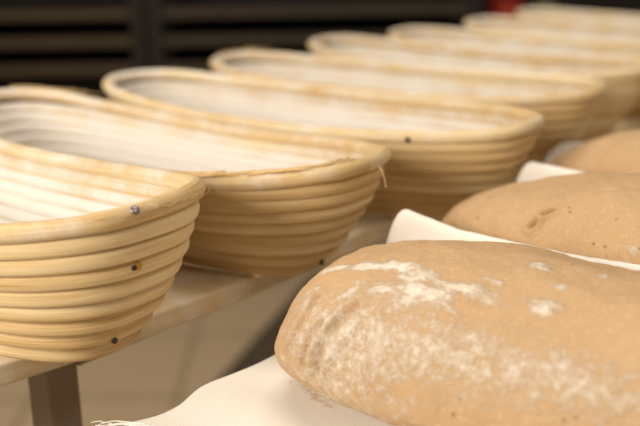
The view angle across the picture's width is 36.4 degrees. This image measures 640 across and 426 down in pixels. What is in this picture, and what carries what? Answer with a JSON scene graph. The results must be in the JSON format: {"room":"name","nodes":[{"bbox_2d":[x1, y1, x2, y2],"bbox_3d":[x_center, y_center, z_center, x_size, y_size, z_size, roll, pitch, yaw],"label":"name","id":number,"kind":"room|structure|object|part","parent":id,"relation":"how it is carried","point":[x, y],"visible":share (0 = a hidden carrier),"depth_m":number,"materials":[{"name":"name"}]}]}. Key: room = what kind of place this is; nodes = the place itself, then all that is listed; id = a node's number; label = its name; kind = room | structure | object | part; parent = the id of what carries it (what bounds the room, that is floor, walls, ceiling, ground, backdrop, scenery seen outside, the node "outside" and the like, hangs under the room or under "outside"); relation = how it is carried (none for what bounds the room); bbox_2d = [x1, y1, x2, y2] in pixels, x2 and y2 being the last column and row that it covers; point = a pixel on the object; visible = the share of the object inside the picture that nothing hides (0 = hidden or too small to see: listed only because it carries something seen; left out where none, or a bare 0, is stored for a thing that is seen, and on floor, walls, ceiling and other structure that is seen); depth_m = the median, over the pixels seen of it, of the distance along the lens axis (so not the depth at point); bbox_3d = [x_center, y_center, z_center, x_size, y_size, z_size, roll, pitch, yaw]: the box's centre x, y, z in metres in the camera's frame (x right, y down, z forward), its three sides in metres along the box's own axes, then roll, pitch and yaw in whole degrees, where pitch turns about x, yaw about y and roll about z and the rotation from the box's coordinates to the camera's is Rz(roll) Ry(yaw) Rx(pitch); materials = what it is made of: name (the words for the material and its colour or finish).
{"room":"bakery kitchen","nodes":[
{"label":"bakery kitchen","id":0,"kind":"room"},
{"bbox_2d":[0,221,440,425],"bbox_3d":[0.011,0.682,1.106,8.000,0.050,6.700,-1,17,0],"label":"floor","id":1,"kind":"structure","parent":0,"point":[153,375],"depth_m":2.14,"materials":[{"name":"tile"}]},
{"bbox_2d":[28,336,148,425],"bbox_3d":[0.182,0.248,1.186,0.208,0.724,1.279,14,23,39],"label":"trolley","id":2,"kind":"object","parent":1,"relation":"on","point":[54,394],"visible":0.02,"depth_m":0.58,"materials":[{"name":"wood"}]},
{"bbox_3d":[-0.155,0.412,0.682,0.022,0.724,0.022,14,23,39],"label":"leg","id":3,"kind":"part","parent":2,"relation":"part of","materials":[{"name":"wood"}]},
{"bbox_3d":[0.245,-0.068,1.020,0.022,0.024,1.218,14,23,39],"label":"long rail","id":4,"kind":"part","parent":2,"relation":"part of","materials":[{"name":"wood"}]},
{"bbox_2d":[0,117,639,386],"bbox_3d":[0.144,-0.082,1.008,0.261,0.014,1.560,14,23,39],"label":"table top","id":5,"kind":"object","parent":2,"relation":"on","point":[195,292],"visible":0.14,"depth_m":0.60,"materials":[{"name":"brown wood"}]},
{"bbox_2d":[0,139,209,362],"bbox_3d":[-0.222,0.003,0.581,0.390,0.093,0.156,13,22,36],"label":"basket","id":6,"kind":"object","parent":5,"relation":"on","point":[90,248],"visible":1,"depth_m":0.47,"materials":[{"name":"wicker"}]},
{"bbox_2d":[135,261,141,269],"bbox_3d":[-0.087,0.025,0.463,0.003,0.004,0.004,13,22,36],"label":"nail","id":7,"kind":"object","parent":6,"relation":"on","point":[138,264],"depth_m":0.46,"materials":[{"name":"metal"}]},
{"bbox_2d":[0,85,390,275],"bbox_3d":[-0.116,-0.028,0.690,0.404,0.082,0.147,13,22,37],"label":"basket","id":8,"kind":"object","parent":5,"relation":"on","point":[276,203],"visible":0.6,"depth_m":0.62,"materials":[{"name":"wicker"}]},
{"bbox_2d":[102,69,544,220],"bbox_3d":[-0.016,-0.060,0.796,0.409,0.078,0.145,11,21,34],"label":"basket","id":9,"kind":"object","parent":5,"relation":"on","point":[445,153],"visible":0.51,"depth_m":0.76,"materials":[{"name":"wicker"}]},
{"bbox_2d":[210,47,608,173],"bbox_3d":[0.066,-0.098,0.907,0.398,0.081,0.143,10,21,32],"label":"basket","id":10,"kind":"object","parent":5,"relation":"on","point":[567,104],"visible":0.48,"depth_m":0.91,"materials":[{"name":"wicker"}]},
{"bbox_2d":[308,35,639,141],"bbox_3d":[0.153,-0.133,1.019,0.390,0.077,0.145,12,22,36],"label":"basket","id":11,"kind":"object","parent":5,"relation":"on","point":[621,74],"visible":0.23,"depth_m":1.04,"materials":[{"name":"wicker"}]},
{"bbox_2d":[388,26,639,117],"bbox_3d":[0.250,-0.164,1.120,0.390,0.073,0.144,12,22,36],"label":"basket","id":12,"kind":"object","parent":5,"relation":"on","point":[498,41],"visible":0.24,"depth_m":1.18,"materials":[{"name":"wicker"}]},
{"bbox_2d":[464,16,639,41],"bbox_3d":[0.356,-0.196,1.216,0.391,0.073,0.145,13,22,37],"label":"basket","id":13,"kind":"object","parent":5,"relation":"on","point":[523,26],"visible":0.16,"depth_m":1.29,"materials":[{"name":"wicker"}]},
{"bbox_2d":[516,8,639,26],"bbox_3d":[0.446,-0.231,1.322,0.390,0.073,0.143,13,22,37],"label":"basket","id":14,"kind":"object","parent":5,"relation":"on","point":[560,14],"visible":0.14,"depth_m":1.42,"materials":[{"name":"wicker"}]},
{"bbox_2d":[0,0,178,106],"bbox_3d":[-0.899,-0.439,2.878,0.881,1.050,0.598,-1,17,0],"label":"rack","id":15,"kind":"object","parent":1,"relation":"on","point":[92,83],"visible":0.15,"depth_m":3.18,"materials":[{"name":"metal"}]},
{"bbox_2d":[0,0,146,20],"bbox_3d":[-0.902,-0.596,2.807,0.804,0.027,0.549,-1,17,0],"label":"baking tray","id":16,"kind":"object","parent":15,"relation":"in","point":[10,10],"visible":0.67,"depth_m":2.55,"materials":[{"name":"metal"}]},
{"bbox_2d":[0,15,147,47],"bbox_3d":[-0.901,-0.527,2.828,0.804,0.027,0.549,-1,17,0],"label":"baking tray","id":17,"kind":"object","parent":15,"relation":"in","point":[76,32],"visible":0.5,"depth_m":2.85,"materials":[{"name":"metal"}]},
{"bbox_2d":[0,38,149,74],"bbox_3d":[-0.900,-0.459,2.850,0.804,0.027,0.549,-1,17,0],"label":"baking tray","id":18,"kind":"object","parent":15,"relation":"in","point":[111,59],"visible":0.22,"depth_m":2.82,"materials":[{"name":"metal"}]},
{"bbox_3d":[-0.476,-0.361,2.610,0.036,1.050,0.036,-1,17,0],"label":"post","id":19,"kind":"part","parent":15,"relation":"part of","materials":[{"name":"metal"}]},
{"bbox_3d":[-0.478,-0.527,3.134,0.036,1.050,0.036,-1,17,0],"label":"post","id":20,"kind":"part","parent":15,"relation":"part of","materials":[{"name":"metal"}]},
{"bbox_2d":[219,274,316,378],"bbox_3d":[0.142,0.299,2.210,0.580,0.012,0.750,5,18,17],"label":"floor mat","id":21,"kind":"object","parent":1,"relation":"on","point":[261,348],"visible":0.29,"depth_m":2.20,"materials":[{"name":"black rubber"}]},
{"bbox_2d":[146,0,482,82],"bbox_3d":[-0.012,-0.453,2.878,0.876,1.050,0.598,-1,17,0],"label":"rack","id":22,"kind":"object","parent":1,"relation":"on","point":[154,7],"visible":0.03,"depth_m":2.56,"materials":[{"name":"metal"}]},
{"bbox_3d":[-0.431,-0.362,2.610,0.036,1.050,0.036,-1,17,0],"label":"post","id":23,"kind":"part","parent":22,"relation":"part of","materials":[{"name":"metal"}]},
{"bbox_3d":[-0.433,-0.527,3.134,0.036,1.050,0.036,-1,17,0],"label":"post","id":24,"kind":"part","parent":22,"relation":"part of","materials":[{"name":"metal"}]},
{"bbox_2d":[165,43,381,71],"bbox_3d":[-0.013,-0.472,2.850,0.799,0.027,0.549,-1,17,0],"label":"baking tray","id":25,"kind":"object","parent":22,"relation":"in","point":[187,57],"visible":0.23,"depth_m":2.92,"materials":[{"name":"black metal"}]},
{"bbox_2d":[163,14,463,45],"bbox_3d":[-0.013,-0.541,2.828,0.799,0.027,0.549,-1,17,0],"label":"baking tray","id":26,"kind":"object","parent":22,"relation":"in","point":[266,29],"visible":0.6,"depth_m":2.88,"materials":[{"name":"black metal"}]},
{"bbox_2d":[162,0,467,17],"bbox_3d":[-0.015,-0.610,2.807,0.799,0.027,0.549,-1,17,0],"label":"baking tray","id":27,"kind":"object","parent":22,"relation":"in","point":[176,8],"visible":1,"depth_m":2.55,"materials":[{"name":"black metal"}]},
{"bbox_3d":[0.409,-0.375,2.610,0.036,1.050,0.036,-1,17,0],"label":"post","id":28,"kind":"part","parent":22,"relation":"part of","materials":[{"name":"metal"}]},
{"bbox_2d":[457,22,466,28],"bbox_3d":[0.996,-0.255,2.955,1.120,0.595,0.540,-1,17,0],"label":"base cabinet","id":29,"kind":"object","parent":1,"relation":"on","point":[461,24],"visible":0.02,"depth_m":3.06,"materials":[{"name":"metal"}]},
{"bbox_2d":[488,0,523,24],"bbox_3d":[0.521,-0.549,2.744,0.098,0.106,0.098,-1,17,0],"label":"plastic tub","id":30,"kind":"object","parent":29,"relation":"on","point":[504,8],"visible":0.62,"depth_m":2.70,"materials":[{"name":"red plastic"}]},
{"bbox_3d":[0.521,-0.589,2.732,0.098,0.021,0.098,-1,17,0],"label":"lid","id":31,"kind":"part","parent":30,"relation":"part of","materials":[{"name":"red plastic"}]},
{"bbox_2d":[535,0,554,14],"bbox_3d":[0.636,-0.594,2.752,0.056,0.184,0.056,-1,17,0],"label":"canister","id":32,"kind":"object","parent":29,"relation":"on","point":[538,3],"visible":0.12,"depth_m":2.73,"materials":[{"name":"paint"}]},
{"bbox_3d":[0.537,0.389,0.736,0.740,0.715,1.125,14,23,39],"label":"worktable","id":33,"kind":"object","parent":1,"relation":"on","visible":0},
{"bbox_2d":[91,142,639,425],"bbox_3d":[0.259,0.041,0.547,0.475,0.072,0.611,14,23,39],"label":"cloth","id":34,"kind":"object","parent":33,"relation":"on","point":[263,393],"visible":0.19,"depth_m":0.50,"materials":[{"name":"fabric"}]},
{"bbox_2d":[274,240,639,425],"bbox_3d":[0.149,0.071,0.425,0.381,0.085,0.144,11,21,33],"label":"dough","id":35,"kind":"object","parent":34,"relation":"on","point":[410,332],"visible":1,"depth_m":0.42,"materials":[{"name":"beige food"}]},
{"bbox_2d":[441,172,639,264],"bbox_3d":[0.228,0.031,0.537,0.366,0.092,0.136,11,21,34],"label":"dough","id":36,"kind":"object","parent":34,"relation":"on","point":[589,214],"visible":0.33,"depth_m":0.55,"materials":[{"name":"beige food"}]},
{"bbox_2d":[549,130,639,173],"bbox_3d":[0.323,-0.009,0.656,0.367,0.092,0.131,11,21,34],"label":"dough","id":37,"kind":"object","parent":34,"relation":"on","point":[619,152],"visible":0.3,"depth_m":0.69,"materials":[{"name":"beige food"}]},
{"bbox_2d":[176,0,639,81],"bbox_3d":[-0.024,-1.549,3.444,8.000,2.800,0.101,-1,17,0],"label":"wall","id":38,"kind":"structure","parent":0,"point":[620,6],"depth_m":3.64,"materials":[{"name":"paint"}]}
]}

